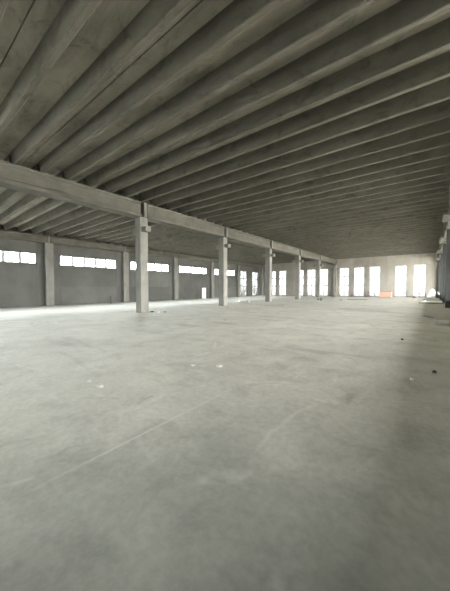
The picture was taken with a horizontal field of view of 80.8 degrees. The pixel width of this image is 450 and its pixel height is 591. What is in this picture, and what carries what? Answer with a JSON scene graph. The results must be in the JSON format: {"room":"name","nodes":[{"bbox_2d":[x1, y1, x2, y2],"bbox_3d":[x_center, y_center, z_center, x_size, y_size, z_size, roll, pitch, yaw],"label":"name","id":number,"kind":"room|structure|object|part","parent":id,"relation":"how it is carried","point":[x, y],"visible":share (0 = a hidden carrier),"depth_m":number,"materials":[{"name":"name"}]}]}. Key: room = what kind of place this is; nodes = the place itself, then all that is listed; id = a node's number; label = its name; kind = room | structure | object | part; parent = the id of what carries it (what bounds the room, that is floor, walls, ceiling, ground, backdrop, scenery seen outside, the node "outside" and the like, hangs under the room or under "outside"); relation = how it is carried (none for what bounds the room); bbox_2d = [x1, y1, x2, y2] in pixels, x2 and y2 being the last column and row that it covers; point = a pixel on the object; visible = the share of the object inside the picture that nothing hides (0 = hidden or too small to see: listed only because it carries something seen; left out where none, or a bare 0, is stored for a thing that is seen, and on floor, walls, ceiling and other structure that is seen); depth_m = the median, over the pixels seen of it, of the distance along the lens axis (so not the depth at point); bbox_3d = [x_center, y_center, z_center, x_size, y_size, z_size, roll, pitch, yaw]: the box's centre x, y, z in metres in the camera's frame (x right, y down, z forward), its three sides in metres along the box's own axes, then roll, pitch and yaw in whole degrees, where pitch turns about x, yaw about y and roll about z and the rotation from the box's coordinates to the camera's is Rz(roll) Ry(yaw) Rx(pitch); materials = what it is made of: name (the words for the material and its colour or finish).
{"room":"empty warehouse","nodes":[
{"label":"empty warehouse","id":0,"kind":"room"},
{"bbox_2d":[0,225,260,307],"bbox_3d":[-10.362,-2.981,34.796,0.280,8.150,60.900,1,2,38],"label":"wall","id":1,"kind":"structure","parent":0,"point":[21,284],"depth_m":28.83,"materials":[{"name":"grey concrete"}]},
{"bbox_2d":[1,251,35,263],"bbox_3d":[-19.794,-3.424,22.680,0.060,0.950,6.020,1,2,38],"label":"window","id":2,"kind":"structure","parent":1,"relation":"in","point":[2,252],"depth_m":23.99,"materials":[{"name":"glass"}]},
{"bbox_2d":[60,256,115,267],"bbox_3d":[-14.837,-3.611,29.045,0.060,0.950,5.960,1,2,38],"label":"window","id":3,"kind":"structure","parent":1,"relation":"in","point":[72,258],"depth_m":28.80,"materials":[{"name":"glass"}]},
{"bbox_2d":[133,262,168,271],"bbox_3d":[-9.929,-3.797,35.347,0.060,0.950,6.060,1,2,38],"label":"window","id":4,"kind":"structure","parent":1,"relation":"in","point":[133,262],"depth_m":35.87,"materials":[{"name":"glass"}]},
{"bbox_2d":[180,266,205,273],"bbox_3d":[-4.987,-3.984,41.693,0.060,0.950,6.110,1,2,38],"label":"window","id":5,"kind":"structure","parent":1,"relation":"in","point":[186,269],"depth_m":41.89,"materials":[{"name":"glass"}]},
{"bbox_3d":[-4.987,-3.984,41.693,0.008,0.890,6.050,1,2,38],"label":"glass pane","id":6,"kind":"part","parent":5,"relation":"part of","materials":[{"name":"white glass"}]},
{"bbox_2d":[176,253,212,261],"bbox_3d":[-4.645,-5.848,41.384,0.480,0.652,7.980,1,2,38],"label":"beam","id":7,"kind":"structure","parent":1,"relation":"attached to","point":[179,256],"depth_m":40.83,"materials":[{"name":"concrete"}]},
{"bbox_2d":[202,288,205,298],"bbox_3d":[-3.433,-0.383,43.359,0.120,1.750,0.900,1,2,38],"label":"door leaf","id":8,"kind":"structure","parent":1,"relation":"in","point":[203,289],"depth_m":43.24,"materials":[{"name":"paint"}]},
{"bbox_2d":[215,269,234,275],"bbox_3d":[-0.036,-4.172,48.050,0.060,0.950,5.950,1,2,38],"label":"window","id":9,"kind":"structure","parent":1,"relation":"in","point":[229,272],"depth_m":48.94,"materials":[{"name":"glass"}]},
{"bbox_2d":[213,258,238,264],"bbox_3d":[0.238,-6.033,47.655,0.480,0.652,7.580,1,2,38],"label":"beam","id":10,"kind":"structure","parent":1,"relation":"attached to","point":[214,259],"depth_m":48.13,"materials":[{"name":"concrete"}]},
{"bbox_2d":[240,271,246,295],"bbox_3d":[3.662,-2.373,52.849,0.060,5.030,2.420,1,2,38],"label":"window","id":11,"kind":"structure","parent":1,"relation":"in","point":[243,274],"depth_m":52.84,"materials":[{"name":"glass"}]},
{"bbox_2d":[239,262,262,267],"bbox_3d":[5.367,-6.227,54.241,0.480,0.652,8.780,1,2,38],"label":"beam","id":12,"kind":"structure","parent":1,"relation":"attached to","point":[240,263],"depth_m":53.74,"materials":[{"name":"concrete"}]},
{"bbox_2d":[252,272,257,295],"bbox_3d":[6.371,-2.475,56.328,0.060,5.030,2.400,1,2,38],"label":"window","id":13,"kind":"structure","parent":1,"relation":"in","point":[254,274],"depth_m":56.42,"materials":[{"name":"glass"}]},
{"bbox_2d":[0,151,314,264],"bbox_3d":[-4.515,-6.383,29.838,15.770,1.052,62.380,1,2,38],"label":"ceiling","id":14,"kind":"structure","parent":0,"point":[24,211],"depth_m":22.58,"materials":[{"name":"concrete"}]},
{"bbox_2d":[0,296,449,590],"bbox_3d":[7.188,0.987,21.436,44.550,0.200,61.200,1,2,38],"label":"floor","id":15,"kind":"structure","parent":0,"point":[311,459],"depth_m":2.50,"materials":[{"name":"concrete"}]},
{"bbox_2d":[44,237,54,305],"bbox_3d":[-17.021,-2.318,25.612,0.490,6.664,0.680,1,2,38],"label":"wall column","id":16,"kind":"structure","parent":15,"relation":"on","point":[48,247],"depth_m":25.45,"materials":[{"name":"concrete"}]},
{"bbox_2d":[0,229,48,242],"bbox_3d":[-19.491,-5.286,22.321,0.480,0.652,7.917,1,2,38],"label":"beam","id":17,"kind":"structure","parent":16,"relation":"on","point":[6,234],"depth_m":23.80,"materials":[{"name":"concrete"}]},
{"bbox_2d":[50,236,125,251],"bbox_3d":[-14.520,-5.474,28.705,0.480,0.652,7.930,1,2,38],"label":"beam","id":18,"kind":"structure","parent":16,"relation":"on","point":[55,240],"depth_m":28.11,"materials":[{"name":"concrete"}]},
{"bbox_2d":[122,247,128,301],"bbox_3d":[-12.046,-2.506,32.001,0.490,6.664,0.680,1,2,38],"label":"wall column","id":19,"kind":"structure","parent":15,"relation":"on","point":[125,255],"depth_m":31.83,"materials":[{"name":"concrete"}]},
{"bbox_2d":[126,247,175,257],"bbox_3d":[-9.590,-5.661,35.035,0.480,0.652,7.780,1,2,38],"label":"beam","id":20,"kind":"structure","parent":19,"relation":"on","point":[128,249],"depth_m":35.35,"materials":[{"name":"concrete"}]},
{"bbox_2d":[132,202,150,312],"bbox_3d":[-5.132,-2.273,16.309,1.400,6.650,0.550,1,2,38],"label":"concrete column","id":21,"kind":"structure","parent":15,"relation":"on","point":[141,229],"depth_m":16.10,"materials":[{"name":"grey concrete"}]},
{"bbox_2d":[0,160,141,217],"bbox_3d":[-7.621,-5.095,13.038,0.740,0.864,7.607,1,2,38],"label":"beam","id":22,"kind":"structure","parent":21,"relation":"on","point":[12,176],"depth_m":12.55,"materials":[{"name":"concrete"}]},
{"bbox_2d":[146,204,224,237],"bbox_3d":[-2.653,-5.283,19.417,0.740,0.864,7.607,1,2,38],"label":"beam","id":23,"kind":"structure","parent":21,"relation":"on","point":[155,214],"depth_m":18.57,"materials":[{"name":"concrete"}]},
{"bbox_2d":[173,258,177,299],"bbox_3d":[-7.162,-2.691,38.271,0.490,6.664,0.680,1,2,38],"label":"wall column","id":24,"kind":"structure","parent":15,"relation":"on","point":[175,260],"depth_m":38.07,"materials":[{"name":"concrete"}]},
{"bbox_2d":[210,262,213,297],"bbox_3d":[-2.156,-2.881,44.700,0.490,6.664,0.680,1,2,38],"label":"wall column","id":25,"kind":"structure","parent":15,"relation":"on","point":[211,263],"depth_m":44.47,"materials":[{"name":"concrete"}]},
{"bbox_2d":[216,227,230,305],"bbox_3d":[-0.164,-2.461,22.688,1.400,6.650,0.550,1,2,38],"label":"concrete column","id":26,"kind":"structure","parent":15,"relation":"on","point":[222,246],"depth_m":22.47,"materials":[{"name":"grey concrete"}]},
{"bbox_2d":[237,265,239,296],"bbox_3d":[2.604,-3.061,50.813,0.490,6.664,0.680,1,2,38],"label":"wall column","id":27,"kind":"structure","parent":15,"relation":"on","point":[238,266],"depth_m":50.55,"materials":[{"name":"concrete"}]},
{"bbox_2d":[260,268,263,295],"bbox_3d":[8.102,-3.269,57.872,0.490,6.664,0.680,1,2,38],"label":"wall column","id":28,"kind":"structure","parent":15,"relation":"on","point":[261,269],"depth_m":57.69,"materials":[{"name":"concrete"}]},
{"bbox_2d":[262,240,274,301],"bbox_3d":[4.803,-2.649,29.067,1.400,6.650,0.550,1,2,38],"label":"concrete column","id":29,"kind":"structure","parent":15,"relation":"on","point":[268,255],"depth_m":28.87,"materials":[{"name":"grey concrete"}]},
{"bbox_2d":[227,228,270,248],"bbox_3d":[2.314,-5.471,25.796,0.740,0.864,7.607,1,2,38],"label":"beam","id":30,"kind":"structure","parent":29,"relation":"on","point":[234,235],"depth_m":25.10,"materials":[{"name":"concrete"}]},
{"bbox_2d":[293,249,303,298],"bbox_3d":[9.771,-2.837,35.446,1.400,6.650,0.550,1,2,38],"label":"concrete column","id":31,"kind":"structure","parent":15,"relation":"on","point":[297,261],"depth_m":35.24,"materials":[{"name":"grey concrete"}]},
{"bbox_2d":[272,241,299,255],"bbox_3d":[7.282,-5.659,32.175,0.740,0.864,7.607,1,2,38],"label":"beam","id":32,"kind":"structure","parent":31,"relation":"on","point":[278,247],"depth_m":31.67,"materials":[{"name":"concrete"}]},
{"bbox_2d":[313,255,322,297],"bbox_3d":[14.739,-3.014,41.825,1.400,6.650,0.550,1,2,38],"label":"concrete column","id":33,"kind":"structure","parent":15,"relation":"on","point":[318,265],"depth_m":41.59,"materials":[{"name":"grey concrete"}]},
{"bbox_2d":[301,250,319,260],"bbox_3d":[12.249,-5.847,38.553,0.740,0.864,7.607,1,2,38],"label":"beam","id":34,"kind":"structure","parent":33,"relation":"on","point":[305,254],"depth_m":38.22,"materials":[{"name":"concrete"}]},
{"bbox_2d":[321,255,336,264],"bbox_3d":[17.556,-6.048,45.368,0.740,0.864,8.712,1,2,38],"label":"beam","id":35,"kind":"structure","parent":33,"relation":"on","point":[324,259],"depth_m":44.89,"materials":[{"name":"concrete"}]},
{"bbox_2d":[331,260,338,296],"bbox_3d":[20.385,-3.139,49.077,1.400,6.650,0.550,1,2,38],"label":"concrete column","id":36,"kind":"structure","parent":15,"relation":"on","point":[334,268],"depth_m":48.88,"materials":[{"name":"grey concrete"}]},
{"bbox_2d":[379,291,391,296],"bbox_3d":[25.932,-0.195,42.683,1.700,0.970,0.860,1,2,38],"label":"crate","id":37,"kind":"object","parent":15,"relation":"on","point":[381,293],"visible":0.92,"depth_m":42.44,"materials":[{"name":"paint"}]},
{"bbox_2d":[426,289,434,297],"bbox_3d":[29.831,-0.305,38.326,1.000,1.350,0.522,1,2,38],"label":"panel","id":38,"kind":"object","parent":15,"relation":"on","point":[431,294],"visible":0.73,"depth_m":38.23,"materials":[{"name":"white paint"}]},
{"bbox_2d":[419,302,444,303],"bbox_3d":[19.431,0.718,24.825,1.900,0.100,0.800,1,2,29],"label":"wooden board","id":39,"kind":"object","parent":15,"relation":"on","point":[419,302],"visible":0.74,"depth_m":24.78,"materials":[{"name":"grey wood"}]},
{"bbox_2d":[435,254,439,292],"bbox_3d":[32.403,-3.000,39.722,1.400,6.650,0.550,1,2,38],"label":"concrete column","id":40,"kind":"structure","parent":15,"relation":"on","point":[437,254],"depth_m":39.68,"materials":[{"name":"grey concrete"}]},
{"bbox_2d":[436,246,442,299],"bbox_3d":[26.756,-2.786,32.472,1.400,6.650,0.550,1,2,38],"label":"concrete column","id":41,"kind":"structure","parent":15,"relation":"on","point":[440,257],"depth_m":32.39,"materials":[{"name":"grey concrete"}]},
{"bbox_2d":[437,236,445,302],"bbox_3d":[21.789,-2.598,26.093,1.400,6.650,0.550,1,2,38],"label":"concrete column","id":42,"kind":"structure","parent":15,"relation":"on","point":[443,251],"depth_m":26.00,"materials":[{"name":"grey concrete"}]},
{"bbox_2d":[434,320,449,325],"bbox_3d":[9.368,1.153,11.201,0.770,0.012,2.310,1,2,37],"label":"sheet","id":43,"kind":"object","parent":15,"relation":"on","point":[437,322],"visible":1,"depth_m":11.26,"materials":[{"name":"grey"}]},
{"bbox_2d":[439,222,449,307],"bbox_3d":[16.822,-2.410,19.715,1.400,6.650,0.550,1,2,38],"label":"concrete column","id":44,"kind":"structure","parent":15,"relation":"on","point":[446,240],"depth_m":19.63,"materials":[{"name":"grey concrete"}]},
{"bbox_2d":[443,197,449,221],"bbox_3d":[11.854,-2.222,13.336,1.400,6.650,0.550,1,2,38],"label":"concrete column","id":45,"kind":"structure","parent":15,"relation":"on","point":[446,218],"depth_m":13.51,"materials":[{"name":"grey concrete"}]},
{"bbox_2d":[446,206,449,229],"bbox_3d":[14.332,-5.232,16.444,0.600,0.864,7.607,1,2,38],"label":"beam","id":46,"kind":"structure","parent":45,"relation":"on","point":[448,223],"depth_m":18.12,"materials":[{"name":"concrete"}]},
{"bbox_2d":[0,0,449,258],"bbox_3d":[7.716,-6.216,20.318,15.230,0.900,62.380,1,2,38],"label":"ceiling","id":47,"kind":"structure","parent":0,"point":[321,127],"depth_m":8.01,"materials":[{"name":"concrete"}]},
{"bbox_2d":[263,253,438,297],"bbox_3d":[25.879,-3.345,45.344,44.550,8.150,0.280,1,2,38],"label":"wall","id":48,"kind":"structure","parent":0,"point":[387,264],"depth_m":45.66,"materials":[{"name":"beige concrete"}]},
{"bbox_2d":[272,271,275,295],"bbox_3d":[10.338,-2.640,57.480,1.600,5.260,0.060,1,2,38],"label":"window","id":49,"kind":"structure","parent":48,"relation":"in","point":[273,272],"depth_m":57.24,"materials":[{"name":"glass"}]},
{"bbox_2d":[279,271,285,295],"bbox_3d":[12.232,-2.602,56.007,1.600,5.260,0.060,1,2,38],"label":"window","id":50,"kind":"structure","parent":48,"relation":"in","point":[282,274],"depth_m":56.01,"materials":[{"name":"glass"}]},
{"bbox_2d":[300,270,303,295],"bbox_3d":[15.195,-2.555,53.700,1.650,5.236,0.060,1,2,38],"label":"window","id":51,"kind":"structure","parent":48,"relation":"in","point":[302,271],"depth_m":53.38,"materials":[{"name":"glass"}]},
{"bbox_2d":[307,269,314,295],"bbox_3d":[17.073,-2.537,52.238,1.650,5.198,0.060,1,2,38],"label":"window","id":52,"kind":"structure","parent":48,"relation":"in","point":[310,273],"depth_m":52.25,"materials":[{"name":"glass"}]},
{"bbox_2d":[320,269,327,295],"bbox_3d":[18.967,-2.515,50.764,1.650,5.166,0.060,1,2,38],"label":"window","id":53,"kind":"structure","parent":48,"relation":"in","point":[323,272],"depth_m":50.73,"materials":[{"name":"glass"}]},
{"bbox_2d":[339,268,348,295],"bbox_3d":[21.871,-2.460,48.504,1.630,5.160,0.060,1,2,38],"label":"window","id":54,"kind":"structure","parent":48,"relation":"in","point":[344,272],"depth_m":48.50,"materials":[{"name":"glass"}]},
{"bbox_2d":[354,267,364,295],"bbox_3d":[23.836,-2.429,46.975,1.690,5.145,0.060,1,2,38],"label":"window","id":55,"kind":"structure","parent":48,"relation":"in","point":[358,271],"depth_m":46.98,"materials":[{"name":"glass"}]},
{"bbox_2d":[369,266,379,295],"bbox_3d":[25.769,-2.404,45.470,1.650,5.118,0.060,1,2,38],"label":"window","id":56,"kind":"structure","parent":48,"relation":"in","point":[374,279],"depth_m":45.48,"materials":[{"name":"glass"}]},
{"bbox_2d":[395,265,406,296],"bbox_3d":[28.716,-2.367,43.176,1.620,5.075,0.060,1,2,38],"label":"window","id":57,"kind":"structure","parent":48,"relation":"in","point":[401,270],"depth_m":43.16,"materials":[{"name":"glass"}]},
{"bbox_2d":[413,264,425,296],"bbox_3d":[30.681,-2.335,41.647,1.600,5.060,0.060,1,2,38],"label":"window","id":58,"kind":"structure","parent":48,"relation":"in","point":[419,287],"depth_m":41.63,"materials":[{"name":"glass"}]}
]}

